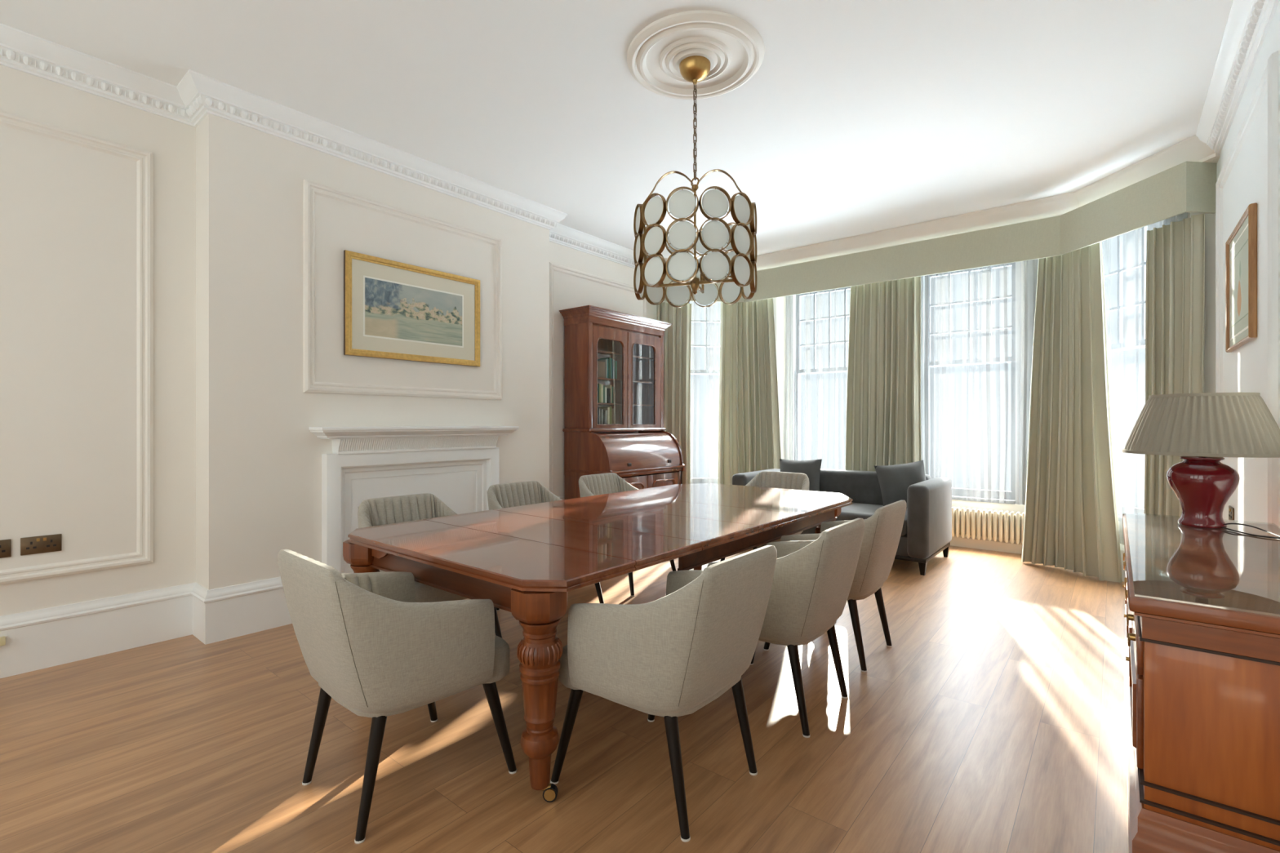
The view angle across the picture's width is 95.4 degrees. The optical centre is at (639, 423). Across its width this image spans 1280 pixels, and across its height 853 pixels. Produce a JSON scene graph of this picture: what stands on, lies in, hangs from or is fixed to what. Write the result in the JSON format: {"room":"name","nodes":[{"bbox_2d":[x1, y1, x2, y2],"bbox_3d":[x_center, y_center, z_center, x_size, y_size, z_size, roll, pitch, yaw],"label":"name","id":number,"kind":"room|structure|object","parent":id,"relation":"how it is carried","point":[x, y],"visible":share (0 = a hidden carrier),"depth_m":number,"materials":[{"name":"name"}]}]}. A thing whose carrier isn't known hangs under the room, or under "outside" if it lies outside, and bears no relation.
{"room":"dining room","nodes":[
{"label":"dining room","id":0,"kind":"room"},
{"bbox_2d":[0,64,657,616],"bbox_3d":[-2.052,-0.333,4.207,0.500,3.165,7.120,0,0,39],"label":"wall","id":1,"kind":"structure","parent":0,"point":[237,460],"depth_m":3.40,"materials":[{"name":"white paint"}]},
{"bbox_2d":[0,635,5,646],"bbox_3d":[-3.143,1.065,2.814,0.028,0.040,0.103,0,0,39],"label":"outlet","id":2,"kind":"object","parent":1,"relation":"attached to","point":[2,639],"visible":1,"depth_m":2.84,"materials":[{"name":"gold plastic"}]},
{"bbox_2d":[0,538,11,558],"bbox_3d":[-3.167,0.619,2.832,0.012,0.088,0.147,0,0,39],"label":"power socket","id":3,"kind":"object","parent":1,"relation":"attached to","point":[5,544],"visible":1,"depth_m":2.87,"materials":[{"name":"brown metal"}]},
{"bbox_2d":[20,533,62,555],"bbox_3d":[-3.053,0.619,2.971,0.012,0.088,0.147,0,0,39],"label":"power socket","id":4,"kind":"object","parent":1,"relation":"attached to","point":[51,543],"visible":1,"depth_m":2.97,"materials":[{"name":"brown metal"}]},
{"bbox_2d":[0,109,153,584],"bbox_3d":[-3.070,-0.372,2.937,0.028,2.335,0.965,0,0,39],"label":"trim","id":5,"kind":"structure","parent":1,"relation":"attached to","point":[144,554],"depth_m":3.26,"materials":[{"name":"white paint"}]},
{"bbox_2d":[0,577,292,678],"bbox_3d":[-1.586,1.100,4.622,8.304,0.300,0.976,0,0,-43],"label":"baseboard","id":6,"kind":"structure","parent":1,"relation":"attached to","point":[46,637],"depth_m":3.24,"materials":[{"name":"white paint"}]},
{"bbox_2d":[0,22,635,268],"bbox_3d":[-1.956,-1.840,4.032,0.368,0.150,6.970,0,0,39],"label":"trim","id":7,"kind":"structure","parent":1,"relation":"attached to","point":[197,95],"depth_m":3.45,"materials":[{"name":"white paint"}]},
{"bbox_2d":[302,179,502,399],"bbox_3d":[-1.644,-0.873,4.288,0.028,1.355,1.538,0,0,39],"label":"trim","id":8,"kind":"structure","parent":1,"relation":"attached to","point":[310,188],"depth_m":3.98,"materials":[{"name":"white paint"}]},
{"bbox_2d":[343,249,479,366],"bbox_3d":[-1.633,-0.806,4.296,0.035,0.698,1.063,0,0,39],"label":"framed picture","id":9,"kind":"object","parent":1,"relation":"attached to","point":[393,309],"visible":1,"depth_m":4.23,"materials":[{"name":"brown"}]},
{"bbox_2d":[549,262,648,499],"bbox_3d":[-0.393,-0.383,6.215,0.028,2.355,1.530,0,0,39],"label":"trim","id":10,"kind":"structure","parent":1,"relation":"attached to","point":[553,267],"depth_m":5.66,"materials":[{"name":"white paint"}]},
{"bbox_2d":[0,542,1128,852],"bbox_3d":[0.149,1.310,3.107,5.500,0.120,9.000,0,0,39],"label":"floor","id":11,"kind":"structure","parent":0,"point":[992,720],"depth_m":2.25,"materials":[{"name":"brown wood"}]},
{"bbox_2d":[277,549,516,844],"bbox_3d":[-0.857,0.834,2.044,0.611,0.831,0.627,0,0,41],"label":"dining chair","id":12,"kind":"object","parent":11,"relation":"on","point":[380,653],"visible":1,"depth_m":1.80,"materials":[{"name":"grey fabric"}]},
{"bbox_2d":[308,426,519,573],"bbox_3d":[-1.558,0.637,4.258,0.200,1.226,1.535,0,0,39],"label":"fireplace surround","id":13,"kind":"object","parent":11,"relation":"on","point":[458,465],"visible":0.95,"depth_m":4.13,"materials":[{"name":"white paint"}]},
{"bbox_2d":[308,426,519,431],"bbox_3d":[-1.558,0.035,4.258,0.200,0.022,1.535,0,0,39],"label":"mantel shelf","id":14,"kind":"object","parent":13,"relation":"attached to","point":[415,428],"depth_m":4.14,"materials":[{"name":"white paint"}]},
{"bbox_2d":[357,493,502,638],"bbox_3d":[-1.157,0.834,3.166,0.627,0.831,0.611,0,0,39],"label":"dining chair","id":15,"kind":"object","parent":11,"relation":"on","point":[407,508],"visible":0.23,"depth_m":3.26,"materials":[{"name":"grey fabric"}]},
{"bbox_2d":[487,480,604,611],"bbox_3d":[-0.654,0.834,3.917,0.627,0.831,0.611,0,0,39],"label":"dining chair","id":16,"kind":"object","parent":11,"relation":"on","point":[503,495],"visible":0.18,"depth_m":4.06,"materials":[{"name":"grey fabric"}]},
{"bbox_2d":[342,483,852,802],"bbox_3d":[0.082,0.875,3.377,1.445,0.750,2.945,0,0,39],"label":"dining table","id":17,"kind":"object","parent":11,"relation":"on","point":[526,560],"visible":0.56,"depth_m":2.51,"materials":[{"name":"brown wood"}]},
{"bbox_2d":[559,305,684,499],"bbox_3d":[-0.132,0.072,6.015,0.629,2.355,1.324,0,0,39],"label":"bookcase","id":18,"kind":"object","parent":11,"relation":"on","point":[650,457],"visible":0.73,"depth_m":5.78,"materials":[{"name":"brown wood"}]},
{"bbox_2d":[597,407,599,424],"bbox_3d":[-0.463,-0.065,5.800,0.130,0.190,0.030,0,0,39],"label":"book","id":19,"kind":"object","parent":18,"relation":"in","point":[597,407],"visible":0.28,"depth_m":5.76,"materials":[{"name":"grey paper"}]},
{"bbox_2d":[597,383,600,402],"bbox_3d":[-0.445,-0.297,5.813,0.130,0.190,0.030,0,0,39],"label":"book","id":20,"kind":"object","parent":18,"relation":"on","point":[599,384],"visible":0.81,"depth_m":5.76,"materials":[{"name":"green paper"}]},
{"bbox_2d":[597,360,604,377],"bbox_3d":[-0.438,-0.533,5.829,0.130,0.165,0.125,0,0,39],"label":"book","id":21,"kind":"object","parent":18,"relation":"on","point":[601,365],"visible":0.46,"depth_m":5.79,"materials":[{"name":"brown paper"}]},
{"bbox_2d":[600,408,603,424],"bbox_3d":[-0.424,-0.055,5.837,0.130,0.170,0.022,0,0,39],"label":"book","id":22,"kind":"object","parent":18,"relation":"in","point":[601,410],"visible":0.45,"depth_m":5.79,"materials":[{"name":"grey paper"}]},
{"bbox_2d":[600,384,603,402],"bbox_3d":[-0.425,-0.295,5.837,0.130,0.185,0.026,0,0,39],"label":"book","id":23,"kind":"object","parent":18,"relation":"on","point":[602,385],"visible":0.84,"depth_m":5.79,"materials":[{"name":"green paper"}]},
{"bbox_2d":[597,359,606,377],"bbox_3d":[-0.388,-0.545,5.885,0.130,0.190,0.018,0,0,39],"label":"book","id":24,"kind":"object","parent":18,"relation":"on","point":[603,360],"visible":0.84,"depth_m":5.84,"materials":[{"name":"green paper"}]},
{"bbox_2d":[597,358,608,377],"bbox_3d":[-0.378,-0.550,5.912,0.130,0.200,0.030,0,0,39],"label":"book","id":25,"kind":"object","parent":18,"relation":"on","point":[605,358],"visible":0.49,"depth_m":5.87,"materials":[{"name":"teal paper"}]},
{"bbox_2d":[603,385,604,403],"bbox_3d":[-0.410,-0.290,5.866,0.130,0.175,0.030,0,0,39],"label":"book","id":26,"kind":"object","parent":18,"relation":"on","point":[603,385],"visible":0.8,"depth_m":5.83,"materials":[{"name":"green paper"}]},
{"bbox_2d":[599,407,609,424],"bbox_3d":[-0.366,-0.065,5.911,0.130,0.190,0.026,0,0,39],"label":"book","id":27,"kind":"object","parent":18,"relation":"in","point":[607,409],"visible":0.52,"depth_m":5.87,"materials":[{"name":"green paper"}]},
{"bbox_2d":[600,357,610,378],"bbox_3d":[-0.350,-0.558,5.928,0.130,0.215,0.022,0,0,39],"label":"book","id":28,"kind":"object","parent":18,"relation":"on","point":[608,358],"visible":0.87,"depth_m":5.88,"materials":[{"name":"green paper"}]},
{"bbox_2d":[604,410,607,424],"bbox_3d":[-0.388,-0.050,5.889,0.130,0.160,0.030,0,0,39],"label":"book","id":29,"kind":"object","parent":18,"relation":"in","point":[605,411],"visible":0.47,"depth_m":5.84,"materials":[{"name":"grey paper"}]},
{"bbox_2d":[604,386,606,403],"bbox_3d":[-0.394,-0.282,5.899,0.130,0.160,0.034,0,0,39],"label":"book","id":30,"kind":"object","parent":18,"relation":"on","point":[605,387],"visible":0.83,"depth_m":5.86,"materials":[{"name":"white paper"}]},
{"bbox_2d":[600,406,611,424],"bbox_3d":[-0.346,-0.070,5.935,0.130,0.200,0.030,0,0,39],"label":"book","id":31,"kind":"object","parent":18,"relation":"in","point":[601,406],"visible":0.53,"depth_m":5.90,"materials":[{"name":"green paper"}]},
{"bbox_2d":[604,385,611,403],"bbox_3d":[-0.343,-0.295,5.942,0.130,0.185,0.014,0,0,39],"label":"book","id":32,"kind":"object","parent":18,"relation":"on","point":[606,386],"visible":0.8,"depth_m":5.90,"materials":[{"name":"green paper"}]},
{"bbox_2d":[606,388,610,403],"bbox_3d":[-0.359,-0.277,5.919,0.130,0.150,0.035,0,0,39],"label":"book","id":33,"kind":"object","parent":18,"relation":"on","point":[608,390],"visible":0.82,"depth_m":5.88,"materials":[{"name":"grey paper"}]},
{"bbox_2d":[610,358,612,378],"bbox_3d":[-0.340,-0.555,5.956,0.130,0.210,0.028,0,0,39],"label":"book","id":34,"kind":"object","parent":18,"relation":"on","point":[611,358],"visible":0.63,"depth_m":5.91,"materials":[{"name":"teal paper"}]},
{"bbox_2d":[611,386,613,403],"bbox_3d":[-0.333,-0.287,5.967,0.130,0.170,0.030,0,0,39],"label":"book","id":35,"kind":"object","parent":18,"relation":"on","point":[611,387],"visible":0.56,"depth_m":5.93,"materials":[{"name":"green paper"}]},
{"bbox_2d":[611,408,613,424],"bbox_3d":[-0.327,-0.060,5.964,0.130,0.180,0.030,0,0,39],"label":"book","id":36,"kind":"object","parent":18,"relation":"in","point":[612,409],"visible":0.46,"depth_m":5.92,"materials":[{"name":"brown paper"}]},
{"bbox_2d":[612,359,614,378],"bbox_3d":[-0.318,-0.550,5.977,0.130,0.200,0.024,0,0,39],"label":"book","id":37,"kind":"object","parent":18,"relation":"on","point":[613,360],"visible":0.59,"depth_m":5.93,"materials":[{"name":"blue paper"}]},
{"bbox_2d":[614,360,617,378],"bbox_3d":[-0.294,-0.545,5.996,0.130,0.190,0.030,0,0,39],"label":"book","id":38,"kind":"object","parent":18,"relation":"on","point":[615,362],"visible":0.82,"depth_m":5.95,"materials":[{"name":"green paper"}]},
{"bbox_2d":[578,472,675,596],"bbox_3d":[-0.113,0.834,4.611,0.627,0.831,0.611,0,0,39],"label":"dining chair","id":39,"kind":"object","parent":11,"relation":"on","point":[591,485],"visible":0.28,"depth_m":4.74,"materials":[{"name":"grey fabric"}]},
{"bbox_2d":[550,545,777,842],"bbox_3d":[0.105,0.834,2.051,0.627,0.831,0.611,0,0,39],"label":"dining chair","id":40,"kind":"object","parent":11,"relation":"on","point":[670,656],"visible":1,"depth_m":1.80,"materials":[{"name":"grey fabric"}]},
{"bbox_2d":[720,471,808,561],"bbox_3d":[1.037,0.834,4.763,0.611,0.831,0.627,0,0,39],"label":"dining chair","id":41,"kind":"object","parent":11,"relation":"on","point":[783,480],"visible":0.23,"depth_m":4.95,"materials":[{"name":"grey fabric"}]},
{"bbox_2d":[706,518,865,737],"bbox_3d":[0.634,0.834,2.626,0.627,0.831,0.611,0,0,39],"label":"dining chair","id":42,"kind":"object","parent":11,"relation":"on","point":[812,581],"visible":0.72,"depth_m":2.34,"materials":[{"name":"grey fabric"}]},
{"bbox_2d":[763,500,906,672],"bbox_3d":[1.098,0.834,3.235,0.627,0.831,0.611,0,0,39],"label":"dining chair","id":43,"kind":"object","parent":11,"relation":"on","point":[882,531],"visible":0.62,"depth_m":2.96,"materials":[{"name":"grey fabric"}]},
{"bbox_2d":[732,468,951,575],"bbox_3d":[1.923,0.868,5.673,1.840,0.765,0.940,0,0,39],"label":"sofa","id":44,"kind":"object","parent":11,"relation":"on","point":[926,530],"visible":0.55,"depth_m":5.13,"materials":[{"name":"grey fabric"}]},
{"bbox_2d":[779,458,822,491],"bbox_3d":[1.664,0.585,6.084,0.485,0.436,0.182,0,0,39],"label":"cushion","id":45,"kind":"object","parent":44,"relation":"on","point":[811,468],"visible":0.5,"depth_m":6.00,"materials":[{"name":"grey fabric"}]},
{"bbox_2d":[817,502,906,535],"bbox_3d":[1.858,0.869,5.594,1.490,0.158,0.735,0,0,39],"label":"seat cushion","id":46,"kind":"object","parent":44,"relation":"on","point":[855,510],"depth_m":5.19,"materials":[{"name":"grey fabric"}]},
{"bbox_2d":[874,460,926,508],"bbox_3d":[2.433,0.580,5.373,0.487,0.478,0.200,0,0,7],"label":"cushion","id":47,"kind":"object","parent":44,"relation":"on","point":[895,481],"visible":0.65,"depth_m":5.34,"materials":[{"name":"grey fabric"}]},
{"bbox_2d":[951,506,1024,544],"bbox_3d":[3.298,1.044,5.785,1.118,0.402,0.120,0,0,39],"label":"radiator","id":48,"kind":"object","parent":11,"relation":"on","point":[1001,519],"visible":0.48,"depth_m":5.66,"materials":[{"name":"beige metal"}]},
{"bbox_2d":[1122,513,1279,852],"bbox_3d":[1.853,0.829,1.857,0.472,0.842,1.644,0,0,39],"label":"sideboard","id":49,"kind":"object","parent":11,"relation":"on","point":[1202,684],"visible":0.94,"depth_m":1.32,"materials":[{"name":"brown wood"}]},
{"bbox_2d":[1125,511,1279,611],"bbox_3d":[1.855,0.405,1.855,0.458,0.006,1.628,0,0,39],"label":"glass","id":50,"kind":"object","parent":49,"relation":"on","point":[1157,539],"visible":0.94,"depth_m":1.90,"materials":[{"name":"clear glass"}]},
{"bbox_2d":[1122,392,1279,538],"bbox_3d":[2.116,0.144,2.181,0.498,0.514,0.766,0,0,39],"label":"table lamp","id":51,"kind":"object","parent":50,"relation":"on","point":[1202,428],"visible":1,"depth_m":2.19,"materials":[{"name":"ceramic"}]},
{"bbox_2d":[0,0,1233,258],"bbox_3d":[0.149,-1.975,3.107,5.500,0.120,9.000,0,0,39],"label":"ceiling","id":52,"kind":"structure","parent":0,"point":[855,117],"depth_m":3.33,"materials":[{"name":"white paint"}]},
{"bbox_2d":[626,9,764,99],"bbox_3d":[0.289,-1.897,3.057,0.716,0.036,0.716,0,0,39],"label":"ceiling rose","id":53,"kind":"object","parent":52,"relation":"attached to","point":[735,50],"visible":0.85,"depth_m":2.97,"materials":[{"name":"white paint"}]},
{"bbox_2d":[633,55,756,307],"bbox_3d":[0.289,-1.273,3.057,0.641,1.212,0.641,0,0,39],"label":"chandelier","id":54,"kind":"object","parent":53,"relation":"hanging from","point":[739,265],"visible":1,"depth_m":2.84,"materials":[{"name":"white glass"}]},
{"bbox_2d":[717,297,781,484],"bbox_3d":[1.321,-0.117,6.891,0.781,2.705,0.233,0,0,13],"label":"curtain","id":55,"kind":"object","parent":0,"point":[749,435],"visible":0.7,"depth_m":6.91,"materials":[{"name":"fabric"}]},
{"bbox_2d":[844,275,921,471],"bbox_3d":[2.499,-0.117,6.018,0.774,2.705,0.117,0,0,39],"label":"curtain","id":56,"kind":"object","parent":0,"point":[883,422],"visible":0.66,"depth_m":6.01,"materials":[{"name":"fabric"}]},
{"bbox_2d":[662,156,1219,543],"bbox_3d":[2.434,-0.333,5.920,5.134,3.165,1.510,0,0,39],"label":"wall","id":57,"kind":"structure","parent":0,"point":[1210,219],"depth_m":5.58,"materials":[{"name":"white paint"}]},
{"bbox_2d":[670,301,713,484],"bbox_3d":[0.920,-0.450,6.977,1.137,2.400,0.027,0,0,-6],"label":"sheer curtain","id":58,"kind":"object","parent":57,"relation":"hanging from","point":[709,416],"visible":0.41,"depth_m":6.97,"materials":[{"name":"white fabric"}]},
{"bbox_2d":[687,301,720,484],"bbox_3d":[1.023,-0.435,7.182,1.020,2.430,0.310,0,0,-6],"label":"window","id":59,"kind":"structure","parent":57,"relation":"in","point":[705,371],"depth_m":7.13,"materials":[{"name":"grey paint"}]},
{"bbox_2d":[773,288,838,469],"bbox_3d":[2.082,-0.450,6.641,1.286,2.400,0.036,0,0,39],"label":"sheer curtain","id":60,"kind":"object","parent":57,"relation":"hanging from","point":[819,294],"visible":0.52,"depth_m":6.75,"materials":[{"name":"white fabric"}]},
{"bbox_2d":[789,286,850,460],"bbox_3d":[2.251,-0.435,6.897,0.920,2.430,0.310,0,0,39],"label":"window","id":61,"kind":"structure","parent":57,"relation":"in","point":[793,298],"depth_m":7.08,"materials":[{"name":"grey paint"}]},
{"bbox_2d":[654,160,1217,303],"bbox_3d":[2.154,-1.582,5.577,4.772,0.334,0.733,0,0,39],"label":"pelmet","id":62,"kind":"object","parent":57,"relation":"attached to","point":[1187,186],"visible":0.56,"depth_m":5.10,"materials":[{"name":"fabric"}]},
{"bbox_2d":[656,302,691,484],"bbox_3d":[0.402,-0.091,6.846,0.420,2.643,0.112,0,0,-7],"label":"curtain","id":63,"kind":"object","parent":62,"relation":"hanging from","point":[677,336],"visible":0.55,"depth_m":6.85,"materials":[{"name":"fabric"}]},
{"bbox_2d":[1021,241,1122,583],"bbox_3d":[3.615,-0.116,4.880,0.199,2.708,0.787,0,0,-20],"label":"curtain","id":64,"kind":"object","parent":62,"relation":"hanging from","point":[1071,522],"visible":0.97,"depth_m":4.88,"materials":[{"name":"fabric"}]},
{"bbox_2d":[1144,213,1204,515],"bbox_3d":[3.763,-0.089,4.111,0.104,2.648,0.408,0,0,-6],"label":"curtain","id":65,"kind":"object","parent":62,"relation":"hanging from","point":[1175,294],"visible":0.53,"depth_m":4.09,"materials":[{"name":"fabric"}]},
{"bbox_2d":[664,134,1219,271],"bbox_3d":[2.164,-1.833,5.590,4.780,0.163,0.823,0,0,39],"label":"trim","id":66,"kind":"structure","parent":57,"relation":"attached to","point":[1192,148],"depth_m":5.18,"materials":[{"name":"white paint"}]},
{"bbox_2d":[920,258,1038,505],"bbox_3d":[3.228,-0.445,5.705,1.402,2.410,0.035,0,0,39],"label":"sheer curtain","id":67,"kind":"object","parent":57,"relation":"hanging from","point":[937,319],"visible":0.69,"depth_m":5.67,"materials":[{"name":"white fabric"}]},
{"bbox_2d":[949,536,1022,554],"bbox_3d":[2.747,1.200,6.304,2.560,0.100,0.020,0,0,39],"label":"baseboard","id":68,"kind":"structure","parent":57,"relation":"attached to","point":[1014,548],"depth_m":5.74,"materials":[{"name":"white paint"}]},
{"bbox_2d":[953,261,1021,504],"bbox_3d":[3.381,-0.435,5.973,0.920,2.430,0.310,0,0,39],"label":"window","id":69,"kind":"structure","parent":57,"relation":"in","point":[1011,497],"depth_m":5.66,"materials":[{"name":"grey paint"}]},
{"bbox_2d":[1110,225,1147,520],"bbox_3d":[3.953,-0.435,4.789,0.310,2.430,1.020,0,0,-6],"label":"window","id":70,"kind":"structure","parent":57,"relation":"in","point":[1114,347],"depth_m":4.58,"materials":[{"name":"grey paint"}]},
{"bbox_2d":[1102,212,1190,545],"bbox_3d":[3.772,-0.350,4.632,0.028,2.600,1.180,0,0,-6],"label":"sheer curtain","id":71,"kind":"object","parent":57,"relation":"hanging from","point":[1130,242],"visible":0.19,"depth_m":4.51,"materials":[{"name":"white fabric"}]},
{"bbox_2d":[1217,0,1279,527],"bbox_3d":[1.747,-0.333,1.104,0.250,3.165,7.120,0,0,39],"label":"wall","id":72,"kind":"structure","parent":0,"point":[1245,369],"depth_m":2.87,"materials":[{"name":"white paint"}]},
{"bbox_2d":[1120,543,1125,582],"bbox_3d":[2.306,1.100,2.162,0.951,0.300,7.216,0,0,30],"label":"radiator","id":73,"kind":"structure","parent":72,"relation":"attached to","point":[1122,546],"depth_m":4.60,"materials":[{"name":"beige metal"}]},
{"bbox_2d":[1228,505,1234,519],"bbox_3d":[3.468,0.535,3.417,0.012,0.088,0.147,0,0,39],"label":"power socket","id":74,"kind":"object","parent":72,"relation":"attached to","point":[1231,510],"visible":0.89,"depth_m":3.39,"materials":[{"name":"brown metal"}]},
{"bbox_2d":[1195,0,1279,154],"bbox_3d":[1.557,-1.840,1.162,0.118,0.150,6.970,0,0,39],"label":"trim","id":75,"kind":"structure","parent":72,"relation":"attached to","point":[1249,21],"depth_m":2.97,"materials":[{"name":"white paint"}]},
{"bbox_2d":[1225,202,1257,352],"bbox_3d":[3.211,-0.740,3.117,0.030,0.650,0.770,0,0,39],"label":"framed picture","id":76,"kind":"object","parent":72,"relation":"attached to","point":[1241,246],"visible":1,"depth_m":3.05,"materials":[{"name":"metal"}]},
{"bbox_2d":[1215,50,1278,525],"bbox_3d":[3.215,-0.388,3.120,0.028,2.365,1.700,0,0,39],"label":"trim","id":77,"kind":"structure","parent":72,"relation":"attached to","point":[1268,82],"depth_m":2.48,"materials":[{"name":"white paint"}]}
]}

